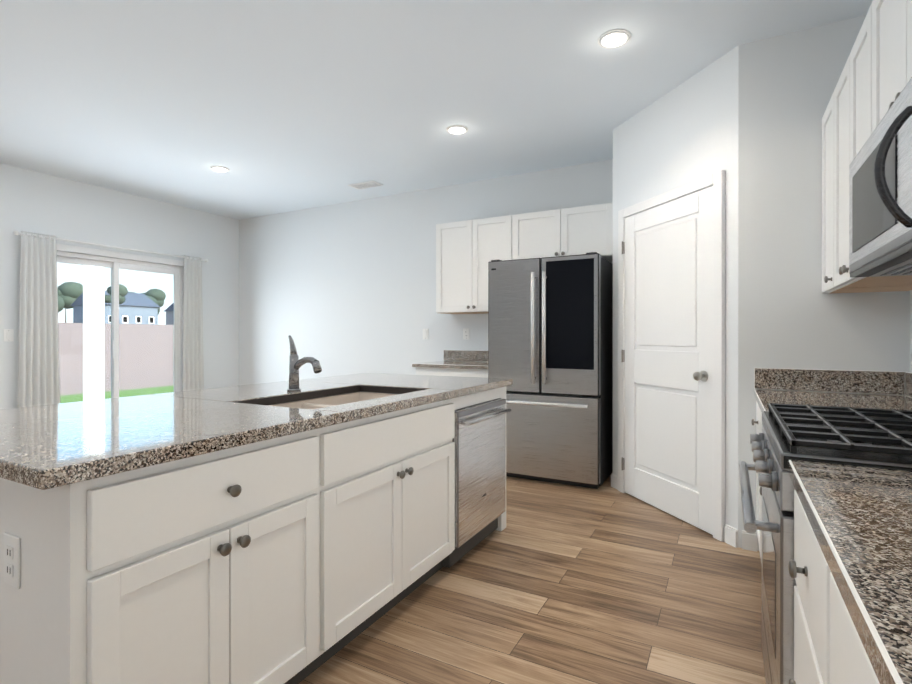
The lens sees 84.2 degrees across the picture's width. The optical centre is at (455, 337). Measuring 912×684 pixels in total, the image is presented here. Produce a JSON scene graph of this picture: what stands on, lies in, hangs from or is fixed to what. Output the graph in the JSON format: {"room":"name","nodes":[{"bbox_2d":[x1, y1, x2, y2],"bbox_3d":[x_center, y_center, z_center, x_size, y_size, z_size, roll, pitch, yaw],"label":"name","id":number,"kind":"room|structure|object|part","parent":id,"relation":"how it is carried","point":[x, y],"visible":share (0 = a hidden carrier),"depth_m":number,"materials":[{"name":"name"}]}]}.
{"room":"kitchen","nodes":[
{"label":"kitchen","id":0,"kind":"room"},
{"bbox_2d":[0,0,872,219],"bbox_3d":[-1.925,-1.669,1.862,7.105,0.120,8.350,0,0,28],"label":"ceiling","id":1,"kind":"structure","parent":0,"point":[277,106],"depth_m":3.23,"materials":[{"name":"paint"}]},
{"bbox_2d":[210,166,229,171],"bbox_3d":[-2.258,-1.607,4.832,0.170,0.010,0.170,0,0,28],"label":"recessed light","id":2,"kind":"object","parent":1,"relation":"in","point":[220,168],"visible":1,"depth_m":4.81,"materials":[{"name":"white plastic"}]},
{"bbox_2d":[348,180,382,189],"bbox_3d":[-0.958,-1.607,5.346,0.340,0.010,0.180,0,0,28],"label":"ceiling vent","id":3,"kind":"object","parent":1,"relation":"in","point":[365,185],"visible":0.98,"depth_m":5.33,"materials":[{"name":"white metal"}]},
{"bbox_2d":[446,125,467,133],"bbox_3d":[0.009,-1.605,3.915,0.170,0.010,0.170,0,0,28],"label":"recessed light","id":4,"kind":"object","parent":1,"relation":"in","point":[456,129],"visible":1,"depth_m":3.89,"materials":[{"name":"white plastic"}]},
{"bbox_2d":[598,29,630,47],"bbox_3d":[0.853,-1.603,2.721,0.170,0.010,0.170,0,0,28],"label":"recessed light","id":5,"kind":"object","parent":1,"relation":"in","point":[616,38],"visible":1,"depth_m":2.71,"materials":[{"name":"white plastic"}]},
{"bbox_2d":[0,15,911,550],"bbox_3d":[-1.925,-0.224,1.865,7.005,2.770,8.250,0,0,28],"label":"wall","id":6,"kind":"structure","parent":0,"point":[342,289],"depth_m":4.71,"materials":[{"name":"paint"}]},
{"bbox_2d":[4,329,13,341],"bbox_3d":[-4.184,-0.018,4.726,0.010,0.116,0.075,0,0,28],"label":"light switch","id":7,"kind":"object","parent":6,"relation":"attached to","point":[8,334],"visible":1,"depth_m":4.72,"materials":[{"name":"white plastic"}]},
{"bbox_2d":[13,231,207,407],"bbox_3d":[-3.661,0.068,5.585,0.114,2.135,1.994,0,0,28],"label":"curtains","id":8,"kind":"object","parent":6,"relation":"attached to","point":[38,371],"visible":0.9,"depth_m":4.93,"materials":[{"name":"white fabric"}]},
{"bbox_2d":[56,244,183,401],"bbox_3d":[-3.774,0.109,5.607,0.138,2.093,1.666,0,0,28],"label":"sliding door","id":9,"kind":"structure","parent":6,"relation":"in","point":[114,264],"depth_m":5.61,"materials":[{"name":"plastic"}]},
{"bbox_2d":[423,329,428,338],"bbox_3d":[-0.334,-0.035,5.515,0.075,0.116,0.010,0,0,28],"label":"light switch","id":10,"kind":"object","parent":6,"relation":"attached to","point":[425,333],"visible":1,"depth_m":5.51,"materials":[{"name":"white plastic"}]},
{"bbox_2d":[463,328,469,339],"bbox_3d":[0.107,-0.034,5.279,0.075,0.116,0.007,0,0,28],"label":"electrical outlet","id":11,"kind":"object","parent":6,"relation":"attached to","point":[466,333],"visible":1,"depth_m":5.28,"materials":[{"name":"white plastic"}]},
{"bbox_2d":[436,215,511,313],"bbox_3d":[0.237,-0.689,5.014,0.820,0.890,0.348,0,0,28],"label":"upper cabinet","id":12,"kind":"object","parent":6,"relation":"attached to","point":[467,251],"depth_m":4.88,"materials":[{"name":"white wood"}]},
{"bbox_2d":[512,203,612,260],"bbox_3d":[1.002,-0.911,4.601,0.915,0.445,0.348,0,0,28],"label":"upper cabinet","id":13,"kind":"object","parent":6,"relation":"attached to","point":[584,229],"depth_m":4.43,"materials":[{"name":"white wood"}]},
{"bbox_2d":[611,474,617,489],"bbox_3d":[1.224,1.108,3.873,0.014,0.100,0.108,0,0,-17],"label":"baseboard","id":14,"kind":"structure","parent":6,"relation":"attached to","point":[614,480],"depth_m":3.88,"materials":[{"name":"white wood"}]},
{"bbox_2d":[618,170,724,541],"bbox_3d":[1.345,0.104,3.329,0.092,2.109,0.988,0,0,-17],"label":"pantry door","id":15,"kind":"structure","parent":6,"relation":"in","point":[671,352],"depth_m":3.24,"materials":[{"name":"white wood"}]},
{"bbox_2d":[724,524,756,551],"bbox_3d":[1.577,1.110,2.801,0.158,0.100,0.071,0,0,28],"label":"baseboard","id":16,"kind":"structure","parent":6,"relation":"attached to","point":[749,541],"depth_m":2.77,"materials":[{"name":"white wood"}]},
{"bbox_2d":[822,92,911,293],"bbox_3d":[1.944,-0.677,2.346,0.348,0.905,0.403,0,0,28],"label":"upper cabinet","id":17,"kind":"object","parent":6,"relation":"attached to","point":[828,117],"depth_m":2.46,"materials":[{"name":"white wood"}]},
{"bbox_2d":[834,8,911,291],"bbox_3d":[1.715,-0.676,1.921,0.348,0.905,0.812,0,0,28],"label":"upper cabinet","id":18,"kind":"object","parent":6,"relation":"attached to","point":[852,89],"depth_m":2.04,"materials":[{"name":"white wood"}]},
{"bbox_2d":[870,0,911,135],"bbox_3d":[1.370,-0.859,1.282,0.348,0.536,0.760,0,0,28],"label":"upper cabinet","id":19,"kind":"object","parent":6,"relation":"attached to","point":[875,77],"depth_m":1.55,"materials":[{"name":"white wood"}]},
{"bbox_2d":[849,78,911,276],"bbox_3d":[1.312,-0.394,1.314,0.480,0.388,0.756,0,0,28],"label":"microwave","id":20,"kind":"object","parent":19,"relation":"attached to","point":[880,204],"visible":1,"depth_m":1.32,"materials":[{"name":"silver metal"}]},
{"bbox_2d":[299,472,765,683],"bbox_3d":[-1.925,1.221,1.867,7.105,0.120,8.350,0,0,28],"label":"floor","id":21,"kind":"structure","parent":0,"point":[605,582],"depth_m":2.15,"materials":[{"name":"brown wood"}]},
{"bbox_2d":[0,383,512,683],"bbox_3d":[-0.644,0.728,2.272,1.057,0.865,2.329,0,0,28],"label":"kitchen island","id":22,"kind":"object","parent":21,"relation":"on","point":[294,529],"depth_m":1.41,"materials":[{"name":"white wood"}]},
{"bbox_2d":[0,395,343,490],"bbox_3d":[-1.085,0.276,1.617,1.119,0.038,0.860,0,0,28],"label":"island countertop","id":23,"kind":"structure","parent":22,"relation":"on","point":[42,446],"depth_m":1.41,"materials":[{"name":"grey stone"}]},
{"bbox_2d":[156,379,359,402],"bbox_3d":[-0.946,0.274,2.496,0.529,0.038,0.820,0,0,28],"label":"island countertop","id":24,"kind":"structure","parent":22,"relation":"on","point":[261,392],"depth_m":2.38,"materials":[{"name":"grey stone"}]},
{"bbox_2d":[284,335,321,390],"bbox_3d":[-0.711,0.123,2.369,0.205,0.265,0.062,0,0,28],"label":"faucet","id":25,"kind":"object","parent":24,"relation":"on","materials":[{"name":"silver metal"}]},
{"bbox_2d":[320,387,455,418],"bbox_3d":[-0.255,0.275,2.124,0.139,0.038,0.820,0,0,28],"label":"island countertop","id":26,"kind":"structure","parent":22,"relation":"on","point":[406,398],"depth_m":2.05,"materials":[{"name":"grey stone"}]},
{"bbox_2d":[308,373,511,394],"bbox_3d":[-0.318,0.307,3.038,1.119,0.105,0.730,0,0,28],"label":"island countertop","id":27,"kind":"structure","parent":22,"relation":"on","point":[368,381],"depth_m":2.91,"materials":[{"name":"grey stone"}]},
{"bbox_2d":[269,392,397,409],"bbox_3d":[-0.515,0.398,2.264,0.474,0.200,0.844,0,0,28],"label":"sink","id":28,"kind":"object","parent":27,"relation":"in","point":[312,402],"depth_m":2.50,"materials":[{"name":"metal"}]},
{"bbox_2d":[443,398,510,567],"bbox_3d":[-0.083,0.751,2.862,0.632,0.777,0.603,0,0,28],"label":"dishwasher","id":29,"kind":"object","parent":22,"relation":"in","point":[479,426],"depth_m":2.67,"materials":[{"name":"silver metal"}]},
{"bbox_2d":[416,363,487,377],"bbox_3d":[0.142,0.724,4.914,0.890,0.865,0.618,0,0,28],"label":"base cabinet","id":30,"kind":"object","parent":21,"relation":"on","point":[437,369],"depth_m":4.67,"materials":[{"name":"white wood"}]},
{"bbox_2d":[488,252,612,488],"bbox_3d":[0.853,0.259,4.323,0.905,1.797,0.926,0,0,28],"label":"fridge","id":31,"kind":"object","parent":21,"relation":"on","point":[550,336],"visible":0.85,"depth_m":3.94,"materials":[{"name":"silver metal"}]},
{"bbox_2d":[739,403,911,683],"bbox_3d":[1.197,0.699,1.378,0.733,0.926,0.758,0,0,28],"label":"range","id":32,"kind":"object","parent":21,"relation":"on","point":[871,437],"visible":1,"depth_m":1.28,"materials":[{"name":"silver metal"}]},
{"bbox_2d":[751,392,911,544],"bbox_3d":[1.789,0.741,2.366,0.638,0.840,0.519,0,0,28],"label":"base cabinet","id":33,"kind":"object","parent":21,"relation":"on","point":[761,397],"depth_m":2.24,"materials":[{"name":"white wood"}]},
{"bbox_2d":[759,404,911,565],"bbox_3d":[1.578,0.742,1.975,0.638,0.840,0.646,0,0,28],"label":"base cabinet","id":34,"kind":"object","parent":21,"relation":"on","point":[808,466],"depth_m":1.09,"materials":[{"name":"white wood"}]},
{"bbox_2d":[788,468,911,683],"bbox_3d":[0.935,0.744,0.784,0.638,0.840,0.529,0,0,28],"label":"base cabinet","id":35,"kind":"object","parent":21,"relation":"on","point":[857,521],"depth_m":0.86,"materials":[{"name":"white wood"}]},
{"bbox_2d":[827,564,911,683],"bbox_3d":[0.646,0.745,0.247,0.638,0.840,0.829,0,0,28],"label":"base cabinet","id":36,"kind":"object","parent":21,"relation":"on","point":[850,568],"depth_m":0.56,"materials":[{"name":"white wood"}]},
{"label":"outside","id":37,"kind":"structure","parent":0,"visible":0},
{"bbox_2d":[57,265,173,402],"bbox_3d":[-90.950,-7.297,111.494,253.790,17.094,410.000,0,0,28],"label":"outdoor scenery","id":38,"kind":"object","parent":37,"point":[102,364],"depth_m":22.06,"materials":[{"name":"multicoloured"}]},
{"bbox_3d":[-4.851,-0.438,6.766,0.220,3.218,0.220,0,0,28],"label":"post","id":39,"kind":"part","parent":38,"relation":"part of","materials":[{"name":"white"}]}
]}

